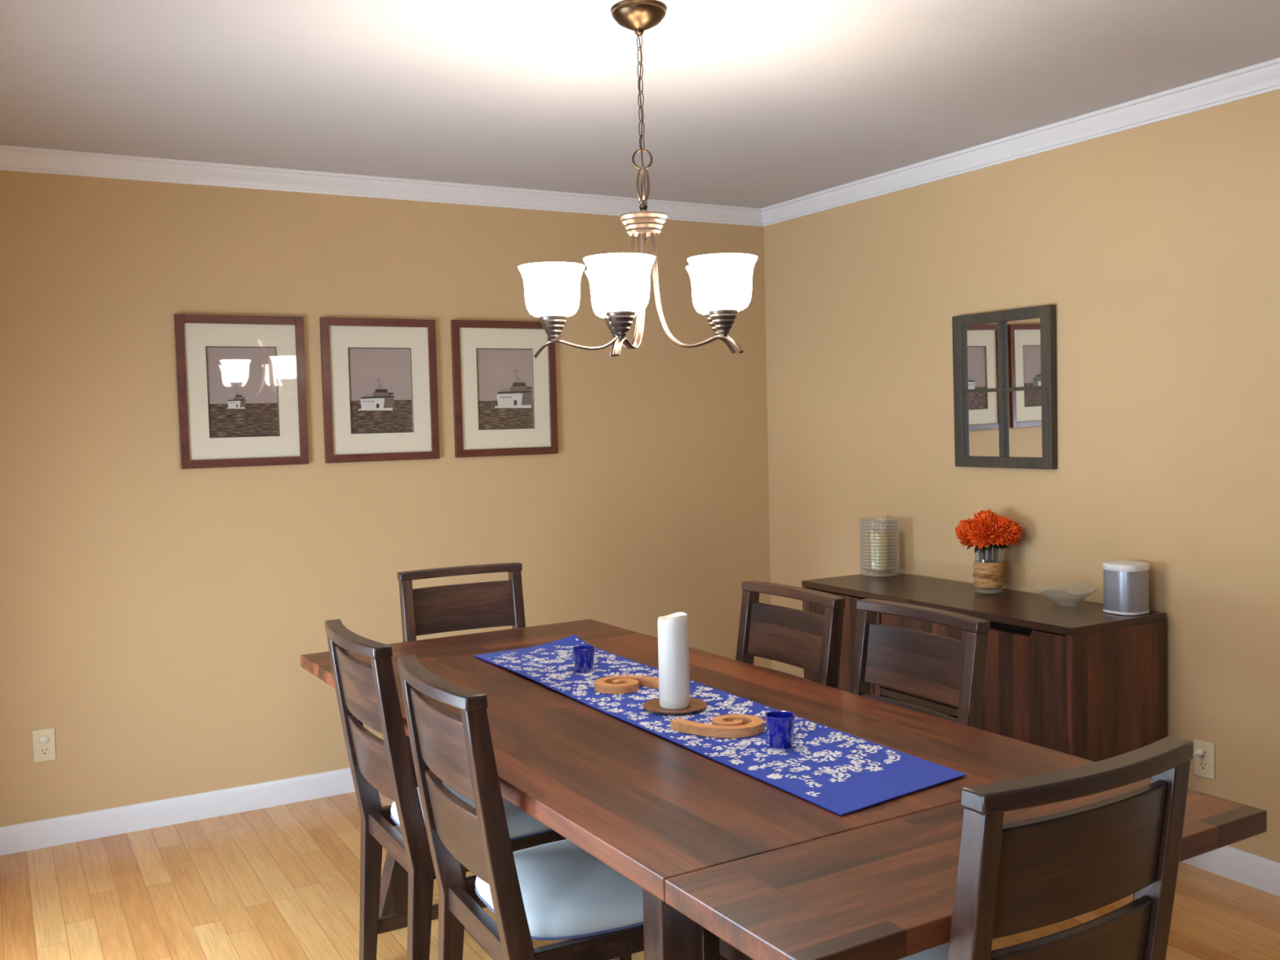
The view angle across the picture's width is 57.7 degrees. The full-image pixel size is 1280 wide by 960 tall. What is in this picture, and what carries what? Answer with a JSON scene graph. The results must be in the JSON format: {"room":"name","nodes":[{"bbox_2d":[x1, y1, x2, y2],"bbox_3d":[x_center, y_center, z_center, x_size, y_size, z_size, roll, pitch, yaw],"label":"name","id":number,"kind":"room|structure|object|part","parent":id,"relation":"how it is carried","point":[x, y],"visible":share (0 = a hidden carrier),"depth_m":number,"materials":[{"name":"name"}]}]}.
{"room":"dining room","nodes":[
{"label":"dining room","id":0,"kind":"room"},
{"bbox_2d":[0,169,772,826],"bbox_3d":[-1.083,0.020,4.721,4.090,2.440,0.120,-3,3,-29],"label":"wall","id":1,"kind":"structure","parent":0,"point":[159,616],"depth_m":4.48,"materials":[{"name":"beige paint"}]},
{"bbox_2d":[32,728,56,762],"bbox_3d":[-2.103,0.937,4.101,0.070,0.115,0.012,-3,3,-29],"label":"wall outlet","id":2,"kind":"object","parent":1,"relation":"attached to","point":[43,740],"visible":1,"depth_m":4.10,"materials":[{"name":"beige plastic"}]},
{"bbox_2d":[39,746,49,755],"bbox_3d":[-2.103,0.957,4.102,0.034,0.029,0.004,-3,3,-29],"label":"receptacle","id":3,"kind":"object","parent":2,"relation":"attached to","point":[43,750],"depth_m":4.10,"materials":[{"name":"beige plastic"}]},
{"bbox_2d":[0,767,355,855],"bbox_3d":[-1.021,1.193,4.723,3.850,0.096,0.016,-3,3,-29],"label":"baseboard","id":4,"kind":"structure","parent":1,"relation":"attached to","point":[37,834],"depth_m":4.31,"materials":[{"name":"white paint"}]},
{"bbox_2d":[173,314,308,469],"bbox_3d":[-1.499,-0.335,4.389,0.466,0.568,0.021,-3,3,-29],"label":"framed picture","id":5,"kind":"object","parent":1,"relation":"attached to","point":[229,389],"visible":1,"depth_m":4.39,"materials":[{"name":"white paper"}]},
{"bbox_2d":[206,346,278,436],"bbox_3d":[-1.501,-0.333,4.393,0.250,0.334,0.002,-3,3,-29],"label":"photograph","id":6,"kind":"object","parent":5,"relation":"attached to","point":[242,382],"depth_m":4.39,"materials":[{"name":"beige paper"}]},
{"bbox_2d":[319,317,439,462],"bbox_3d":[-1.036,-0.360,4.651,0.466,0.568,0.021,-3,3,-29],"label":"framed picture","id":7,"kind":"object","parent":1,"relation":"attached to","point":[368,377],"visible":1,"depth_m":4.65,"materials":[{"name":"white paper"}]},
{"bbox_2d":[348,348,412,433],"bbox_3d":[-1.038,-0.358,4.654,0.250,0.334,0.002,-3,3,-29],"label":"photograph","id":8,"kind":"object","parent":7,"relation":"attached to","point":[380,380],"depth_m":4.65,"materials":[{"name":"beige paper"}]},
{"bbox_2d":[0,145,763,226],"bbox_3d":[-1.069,-1.158,4.585,3.850,0.074,0.053,-3,3,-29],"label":"trim","id":9,"kind":"structure","parent":1,"relation":"attached to","point":[14,158],"depth_m":4.53,"materials":[{"name":"white paint"}]},
{"bbox_2d":[450,320,558,457],"bbox_3d":[-0.568,-0.387,4.916,0.466,0.568,0.021,-3,3,-29],"label":"framed picture","id":10,"kind":"object","parent":1,"relation":"attached to","point":[495,383],"visible":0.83,"depth_m":4.91,"materials":[{"name":"white paper"}]},
{"bbox_2d":[476,349,533,429],"bbox_3d":[-0.570,-0.385,4.919,0.250,0.334,0.002,-3,3,-29],"label":"photograph","id":11,"kind":"object","parent":10,"relation":"attached to","point":[505,377],"depth_m":4.92,"materials":[{"name":"beige paper"}]},
{"bbox_2d":[0,0,1279,208],"bbox_3d":[1.038,-1.078,0.867,4.090,0.050,8.840,-3,3,-29],"label":"ceiling","id":12,"kind":"structure","parent":0,"point":[753,104],"depth_m":3.34,"materials":[{"name":"paint"}]},
{"bbox_2d":[518,0,757,358],"bbox_3d":[0.015,-0.709,2.810,0.584,0.837,0.591,-3,3,-29],"label":"chandelier","id":13,"kind":"object","parent":12,"relation":"hanging from","point":[620,282],"visible":1,"depth_m":2.72,"materials":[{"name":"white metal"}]},
{"bbox_3d":[-0.212,-0.455,2.806,0.162,0.120,0.162,-3,3,-29],"label":"lamp shade","id":14,"kind":"part","parent":13,"relation":"part of","materials":[{"name":"white glass"}]},
{"bbox_3d":[-0.135,-0.446,2.808,0.253,0.297,0.017,-1,3,-1],"label":"arm","id":15,"kind":"part","parent":13,"relation":"part of","materials":[{"name":"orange metal"}]},
{"bbox_3d":[-0.061,-0.483,3.022,0.162,0.120,0.162,-3,3,-29],"label":"lamp shade","id":16,"kind":"part","parent":13,"relation":"part of","materials":[{"name":"white glass"}]},
{"bbox_3d":[-0.044,-0.435,2.594,0.162,0.120,0.162,-3,3,-29],"label":"lamp shade","id":17,"kind":"part","parent":13,"relation":"part of","materials":[{"name":"white glass"}]},
{"bbox_3d":[-0.035,-0.463,2.951,0.017,0.285,0.253,-2,3,-19],"label":"arm","id":18,"kind":"part","parent":13,"relation":"part of","materials":[{"name":"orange metal"}]},
{"bbox_3d":[-0.025,-0.434,2.668,0.017,0.308,0.253,-1,3,15],"label":"arm","id":19,"kind":"part","parent":13,"relation":"part of","materials":[{"name":"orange metal"}]},
{"bbox_3d":[0.008,-0.662,2.800,0.021,0.026,0.021,-3,3,-29],"label":"knob","id":20,"kind":"part","parent":13,"relation":"part of","materials":[{"name":"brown metal"}]},
{"bbox_3d":[0.136,-0.462,2.895,0.253,0.289,0.017,-3,4,-34],"label":"arm","id":21,"kind":"part","parent":13,"relation":"part of","materials":[{"name":"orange metal"}]},
{"bbox_3d":[0.131,-0.443,2.720,0.110,0.304,0.236,-3,3,-29],"label":"arm","id":22,"kind":"part","parent":13,"relation":"part of","materials":[{"name":"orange metal"}]},
{"bbox_3d":[0.198,-0.480,2.937,0.162,0.120,0.162,-3,3,-29],"label":"lamp shade","id":23,"kind":"part","parent":13,"relation":"part of","materials":[{"name":"white glass"}]},
{"bbox_3d":[0.191,-0.450,2.672,0.162,0.120,0.162,-3,3,-29],"label":"lamp shade","id":24,"kind":"part","parent":13,"relation":"part of","materials":[{"name":"white glass"}]},
{"bbox_2d":[0,791,1279,959],"bbox_3d":[1.098,1.408,0.996,4.090,0.050,8.840,-3,3,-29],"label":"floor","id":25,"kind":"structure","parent":0,"point":[282,882],"depth_m":3.57,"materials":[{"name":"brown wood"}]},
{"bbox_2d":[324,618,566,959],"bbox_3d":[-0.480,0.839,2.994,0.568,0.955,0.445,-3,3,-29],"label":"dining chair","id":26,"kind":"object","parent":25,"relation":"on","point":[366,693],"visible":0.62,"depth_m":2.83,"materials":[{"name":"brown wood"}]},
{"bbox_3d":[-0.746,0.855,3.075,0.127,0.928,0.037,-3,3,-29],"label":"leg","id":27,"kind":"part","parent":26,"relation":"part of","materials":[{"name":"brown wood"}]},
{"bbox_3d":[-0.708,0.388,2.849,0.070,0.028,0.445,-3,3,-29],"label":"rail","id":28,"kind":"part","parent":26,"relation":"part of","materials":[{"name":"brown wood"}]},
{"bbox_3d":[-0.549,0.868,2.727,0.127,0.928,0.037,-3,3,-29],"label":"leg","id":29,"kind":"part","parent":26,"relation":"part of","materials":[{"name":"brown wood"}]},
{"bbox_3d":[-0.431,0.903,3.024,0.452,0.052,0.433,-3,3,-29],"label":"seat frame","id":30,"kind":"part","parent":26,"relation":"part of","materials":[{"name":"brown wood"}]},
{"bbox_2d":[391,782,551,838],"bbox_3d":[-0.419,0.845,3.029,0.410,0.064,0.424,-3,3,-29],"label":"seat cushion","id":31,"kind":"object","parent":26,"relation":"on","point":[521,824],"depth_m":2.88,"materials":[{"name":"fabric"}]},
{"bbox_2d":[397,562,525,877],"bbox_3d":[-0.510,0.793,3.898,0.445,0.955,0.568,-3,3,-27],"label":"dining chair","id":32,"kind":"object","parent":25,"relation":"on","point":[471,606],"visible":0.28,"depth_m":4.08,"materials":[{"name":"brown wood"}]},
{"bbox_3d":[-0.776,0.809,3.979,0.037,0.928,0.127,-3,3,-27],"label":"leg","id":33,"kind":"part","parent":32,"relation":"part of","materials":[{"name":"brown wood"}]},
{"bbox_3d":[-0.635,0.322,4.095,0.445,0.028,0.070,-3,3,-27],"label":"rail","id":34,"kind":"part","parent":32,"relation":"part of","materials":[{"name":"brown wood"}]},
{"bbox_3d":[-0.420,0.791,4.161,0.037,0.928,0.127,-3,3,-27],"label":"leg","id":35,"kind":"part","parent":32,"relation":"part of","materials":[{"name":"brown wood"}]},
{"bbox_2d":[396,654,719,959],"bbox_3d":[-0.188,0.859,2.487,0.568,0.955,0.445,-3,3,-28],"label":"dining chair","id":36,"kind":"object","parent":25,"relation":"on","point":[554,891],"visible":0.8,"depth_m":2.33,"materials":[{"name":"brown wood"}]},
{"bbox_3d":[-0.452,0.874,2.574,0.127,0.928,0.037,-3,3,-28],"label":"leg","id":37,"kind":"part","parent":36,"relation":"part of","materials":[{"name":"brown wood"}]},
{"bbox_3d":[-0.418,0.407,2.347,0.070,0.028,0.445,-3,3,-28],"label":"rail","id":38,"kind":"part","parent":36,"relation":"part of","materials":[{"name":"brown wood"}]},
{"bbox_3d":[-0.263,0.888,2.221,0.127,0.928,0.037,-3,3,-28],"label":"leg","id":39,"kind":"part","parent":36,"relation":"part of","materials":[{"name":"brown wood"}]},
{"bbox_3d":[-0.139,0.922,2.516,0.452,0.052,0.433,-3,3,-28],"label":"seat frame","id":40,"kind":"part","parent":36,"relation":"part of","materials":[{"name":"brown wood"}]},
{"bbox_2d":[475,839,643,937],"bbox_3d":[-0.126,0.864,2.521,0.410,0.064,0.424,-3,3,-28],"label":"seat cushion","id":41,"kind":"object","parent":36,"relation":"on","point":[566,891],"depth_m":2.37,"materials":[{"name":"fabric"}]},
{"bbox_3d":[-0.044,1.102,2.800,0.043,0.430,0.042,-3,3,-28],"label":"leg","id":42,"kind":"part","parent":36,"relation":"part of","materials":[{"name":"brown wood"}]},
{"bbox_3d":[0.144,1.115,2.448,0.043,0.430,0.042,-3,3,-28],"label":"leg","id":43,"kind":"part","parent":36,"relation":"part of","materials":[{"name":"brown wood"}]},
{"bbox_2d":[300,618,1266,959],"bbox_3d":[0.026,0.934,2.816,1.020,0.760,2.453,-3,3,-31],"label":"dining table","id":44,"kind":"object","parent":25,"relation":"on","point":[771,872],"visible":0.62,"depth_m":2.10,"materials":[{"name":"brown wood"}]},
{"bbox_3d":[-0.706,0.966,3.394,0.179,0.671,0.070,-3,3,-31],"label":"leg","id":45,"kind":"part","parent":44,"relation":"part of","materials":[{"name":"brown wood"}]},
{"bbox_3d":[0.028,1.012,2.167,0.179,0.671,0.070,-3,3,-31],"label":"leg","id":46,"kind":"part","parent":44,"relation":"part of","materials":[{"name":"brown wood"}]},
{"bbox_2d":[475,635,966,815],"bbox_3d":[0.072,0.536,2.847,0.360,0.023,1.713,-3,3,-29],"label":"table runner","id":47,"kind":"object","parent":44,"relation":"on","point":[842,773],"visible":0.75,"depth_m":2.46,"materials":[{"name":"blue fabric"}]},
{"bbox_2d":[572,644,595,672],"bbox_3d":[-0.155,0.496,3.216,0.063,0.067,0.063,-3,3,-29],"label":"votive holder","id":48,"kind":"object","parent":47,"relation":"on","point":[584,655],"visible":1,"depth_m":3.19,"materials":[{"name":"blue glass"}]},
{"bbox_2d":[594,675,658,693],"bbox_3d":[-0.015,0.528,3.002,0.206,0.020,0.125,-1,3,0],"label":"wooden curl","id":49,"kind":"object","parent":47,"relation":"on","point":[620,684],"visible":0.93,"depth_m":2.99,"materials":[{"name":"brown wood"}]},
{"bbox_2d":[642,697,706,714],"bbox_3d":[0.084,0.542,2.783,0.154,0.010,0.154,-3,3,-29],"label":"plate","id":50,"kind":"object","parent":47,"relation":"on","point":[695,704],"visible":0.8,"depth_m":2.76,"materials":[{"name":"brown wood"}]},
{"bbox_2d":[657,612,689,709],"bbox_3d":[0.081,0.430,2.777,0.074,0.222,0.074,-3,3,-29],"label":"pillar candle","id":51,"kind":"object","parent":50,"relation":"on","point":[673,628],"visible":1,"depth_m":2.75,"materials":[{"name":"beige wax"}]},
{"bbox_2d":[670,714,764,737],"bbox_3d":[0.171,0.545,2.573,0.206,0.020,0.125,-1,3,0],"label":"wooden curl","id":52,"kind":"object","parent":47,"relation":"on","point":[727,726],"visible":1,"depth_m":2.55,"materials":[{"name":"brown wood"}]},
{"bbox_2d":[764,711,795,748],"bbox_3d":[0.295,0.526,2.442,0.063,0.067,0.063,-3,3,-29],"label":"votive holder","id":53,"kind":"object","parent":47,"relation":"on","point":[780,724],"visible":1,"depth_m":2.42,"materials":[{"name":"blue glass"}]},
{"bbox_2d":[735,580,845,688],"bbox_3d":[0.245,0.806,3.295,0.568,0.955,0.445,-3,3,-30],"label":"dining chair","id":54,"kind":"object","parent":25,"relation":"on","point":[806,640],"visible":0.3,"depth_m":3.38,"materials":[{"name":"brown wood"}]},
{"bbox_3d":[0.314,0.804,3.564,0.127,0.928,0.037,-3,3,-30],"label":"leg","id":55,"kind":"part","parent":54,"relation":"part of","materials":[{"name":"brown wood"}]},
{"bbox_3d":[0.451,0.332,3.393,0.070,0.028,0.445,-3,3,-30],"label":"rail","id":56,"kind":"part","parent":54,"relation":"part of","materials":[{"name":"brown wood"}]},
{"bbox_3d":[0.512,0.817,3.217,0.127,0.928,0.037,-3,3,-30],"label":"leg","id":57,"kind":"part","parent":54,"relation":"part of","materials":[{"name":"brown wood"}]},
{"bbox_2d":[719,598,990,959],"bbox_3d":[0.522,0.820,2.889,0.568,0.955,0.445,-3,3,-29],"label":"dining chair","id":58,"kind":"object","parent":25,"relation":"on","point":[946,670],"visible":0.31,"depth_m":2.97,"materials":[{"name":"brown wood"}]},
{"bbox_3d":[0.202,1.088,2.948,0.043,0.430,0.042,-3,3,-29],"label":"leg","id":59,"kind":"part","parent":58,"relation":"part of","materials":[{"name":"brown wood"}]},
{"bbox_3d":[0.592,0.818,3.159,0.127,0.928,0.037,-3,3,-29],"label":"leg","id":60,"kind":"part","parent":58,"relation":"part of","materials":[{"name":"brown wood"}]},
{"bbox_3d":[0.727,0.346,2.987,0.070,0.028,0.445,-3,3,-29],"label":"rail","id":61,"kind":"part","parent":58,"relation":"part of","materials":[{"name":"brown wood"}]},
{"bbox_3d":[0.788,0.832,2.811,0.127,0.928,0.037,-3,3,-29],"label":"leg","id":62,"kind":"part","parent":58,"relation":"part of","materials":[{"name":"brown wood"}]},
{"bbox_2d":[801,571,1165,761],"bbox_3d":[1.176,0.814,4.207,0.444,0.800,1.324,-3,3,-29],"label":"sideboard","id":63,"kind":"object","parent":25,"relation":"on","point":[1084,681],"visible":0.39,"depth_m":3.69,"materials":[{"name":"brown wood"}]},
{"bbox_3d":[0.856,0.804,4.774,0.440,0.776,0.022,-3,3,-29],"label":"panel","id":64,"kind":"part","parent":63,"relation":"part of","materials":[{"name":"brown wood"}]},
{"bbox_3d":[0.776,0.765,4.484,0.020,0.655,0.397,-3,3,-29],"label":"door","id":65,"kind":"part","parent":63,"relation":"part of","materials":[{"name":"brown wood"}]},
{"bbox_2d":[858,518,899,577],"bbox_3d":[0.980,0.274,4.757,0.163,0.229,0.163,-3,3,-29],"label":"jar","id":66,"kind":"object","parent":63,"relation":"on","point":[872,575],"visible":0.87,"depth_m":4.74,"materials":[{"name":"clear glass"}]},
{"bbox_2d":[870,532,888,571],"bbox_3d":[0.981,0.294,4.758,0.074,0.152,0.074,-3,3,-29],"label":"pillar candle","id":67,"kind":"object","parent":66,"relation":"in","point":[879,555],"visible":1,"depth_m":4.73,"materials":[{"name":"beige wax"}]},
{"bbox_2d":[880,687,958,716],"bbox_3d":[1.169,0.776,4.202,0.418,0.027,0.416,-3,3,-29],"label":"shelf","id":68,"kind":"object","parent":63,"relation":"attached to","point":[887,692],"depth_m":4.11,"materials":[{"name":"brown wood"}]},
{"bbox_3d":[0.997,0.616,4.098,0.020,0.305,0.410,-3,3,-29],"label":"drawer","id":69,"kind":"part","parent":63,"relation":"part of","materials":[{"name":"brown wood"}]},
{"bbox_2d":[973,552,1004,591],"bbox_3d":[1.271,0.328,4.240,0.118,0.161,0.116,-3,3,-29],"label":"flower vase","id":70,"kind":"object","parent":63,"relation":"on","point":[986,575],"visible":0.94,"depth_m":4.20,"materials":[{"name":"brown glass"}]},
{"bbox_2d":[955,509,1022,589],"bbox_3d":[1.272,0.252,4.241,0.231,0.292,0.211,-1,3,8],"label":"bunch","id":71,"kind":"object","parent":70,"relation":"in","point":[987,529],"visible":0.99,"depth_m":4.18,"materials":[{"name":"orange plant"}]},
{"bbox_3d":[1.209,0.795,3.720,0.020,0.655,0.397,-3,3,-29],"label":"door","id":72,"kind":"part","parent":63,"relation":"part of","materials":[{"name":"brown wood"}]},
{"bbox_3d":[1.244,0.493,3.728,0.020,0.066,0.397,-3,3,-29],"label":"interior rail","id":73,"kind":"part","parent":63,"relation":"part of","materials":[{"name":"black wood"}]},
{"bbox_2d":[1036,587,1100,606],"bbox_3d":[1.441,0.388,3.919,0.188,0.066,0.188,-2,3,-5],"label":"glass dish","id":74,"kind":"object","parent":63,"relation":"on","point":[1098,588],"visible":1,"depth_m":3.89,"materials":[{"name":"clear glass"}]},
{"bbox_3d":[1.498,0.847,3.642,0.440,0.776,0.022,-3,3,-29],"label":"panel","id":75,"kind":"part","parent":63,"relation":"part of","materials":[{"name":"brown wood"}]},
{"bbox_2d":[1102,560,1149,615],"bbox_3d":[1.569,0.347,3.748,0.126,0.160,0.126,-3,3,-29],"label":"speaker","id":76,"kind":"object","parent":63,"relation":"on","point":[1126,583],"visible":1,"depth_m":3.70},
{"bbox_2d":[898,735,1193,959],"bbox_3d":[0.526,0.873,1.887,0.445,0.955,0.568,-3,3,-30],"label":"dining chair","id":77,"kind":"object","parent":25,"relation":"on","point":[1018,877],"visible":0.94,"depth_m":1.64,"materials":[{"name":"brown wood"}]},
{"bbox_2d":[898,942,948,959],"bbox_3d":[0.490,0.879,1.947,0.424,0.064,0.410,-3,3,-30],"label":"seat cushion","id":78,"kind":"object","parent":77,"relation":"on","point":[940,952],"depth_m":2.06,"materials":[{"name":"fabric"}]},
{"bbox_3d":[0.451,0.902,1.621,0.037,0.928,0.127,-3,3,-30],"label":"leg","id":79,"kind":"part","parent":77,"relation":"part of","materials":[{"name":"brown wood"}]},
{"bbox_3d":[0.640,0.418,1.648,0.445,0.028,0.070,-3,3,-30],"label":"rail","id":80,"kind":"part","parent":77,"relation":"part of","materials":[{"name":"brown wood"}]},
{"bbox_3d":[0.796,0.883,1.822,0.037,0.928,0.127,-3,3,-30],"label":"leg","id":81,"kind":"part","parent":77,"relation":"part of","materials":[{"name":"brown wood"}]},
{"bbox_2d":[764,88,1279,862],"bbox_3d":[2.823,0.075,1.855,0.120,2.440,8.720,-3,3,-29],"label":"wall","id":82,"kind":"structure","parent":0,"point":[1154,247],"depth_m":3.95,"materials":[{"name":"beige paint"}]},
{"bbox_2d":[951,304,1057,469],"bbox_3d":[1.337,-0.333,4.283,0.029,0.577,0.470,-4,4,-29],"label":"wall mirror","id":83,"kind":"object","parent":82,"relation":"attached to","point":[1004,362],"visible":1,"depth_m":4.26,"materials":[{"name":"grey wood"}]},
{"bbox_2d":[964,317,1042,457],"bbox_3d":[1.342,-0.334,4.286,0.004,0.497,0.382,-4,4,-29],"label":"mirror glass","id":84,"kind":"object","parent":83,"relation":"attached to","point":[1022,337],"depth_m":4.27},
{"bbox_2d":[760,57,1279,226],"bbox_3d":[2.690,-1.104,1.804,0.053,0.074,8.600,-3,3,-29],"label":"trim","id":85,"kind":"structure","parent":82,"relation":"attached to","point":[1263,77],"depth_m":4.02,"materials":[{"name":"white paint"}]},
{"bbox_2d":[1194,738,1214,779],"bbox_3d":[1.775,0.879,3.654,0.008,0.115,0.070,-3,3,-29],"label":"wall outlet","id":86,"kind":"object","parent":82,"relation":"attached to","point":[1204,766],"visible":1,"depth_m":3.65,"materials":[{"name":"beige plastic"}]},
{"bbox_2d":[1198,760,1208,770],"bbox_3d":[1.774,0.898,3.655,0.004,0.029,0.034,-3,3,-29],"label":"receptacle","id":87,"kind":"object","parent":86,"relation":"attached to","point":[1203,765],"depth_m":3.65,"materials":[{"name":"beige plastic"}]},
{"bbox_2d":[1200,747,1208,758],"bbox_3d":[1.773,0.859,3.652,0.004,0.029,0.034,-3,3,-29],"label":"receptacle","id":88,"kind":"object","parent":86,"relation":"attached to","point":[1206,749],"depth_m":3.64,"materials":[{"name":"beige plastic"}]},
{"bbox_2d":[1193,748,1204,756],"bbox_3d":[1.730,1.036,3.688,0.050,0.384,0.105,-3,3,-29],"label":"plug","id":89,"kind":"object","parent":88,"relation":"in","point":[1199,752],"visible":0.26,"depth_m":3.64,"materials":[{"name":"beige plastic"}]},
{"bbox_2d":[1181,845,1279,896],"bbox_3d":[2.763,1.246,1.935,0.016,0.096,8.600,-3,3,-29],"label":"baseboard","id":90,"kind":"structure","parent":82,"relation":"attached to","point":[1263,873],"depth_m":3.55,"materials":[{"name":"white paint"}]}
]}

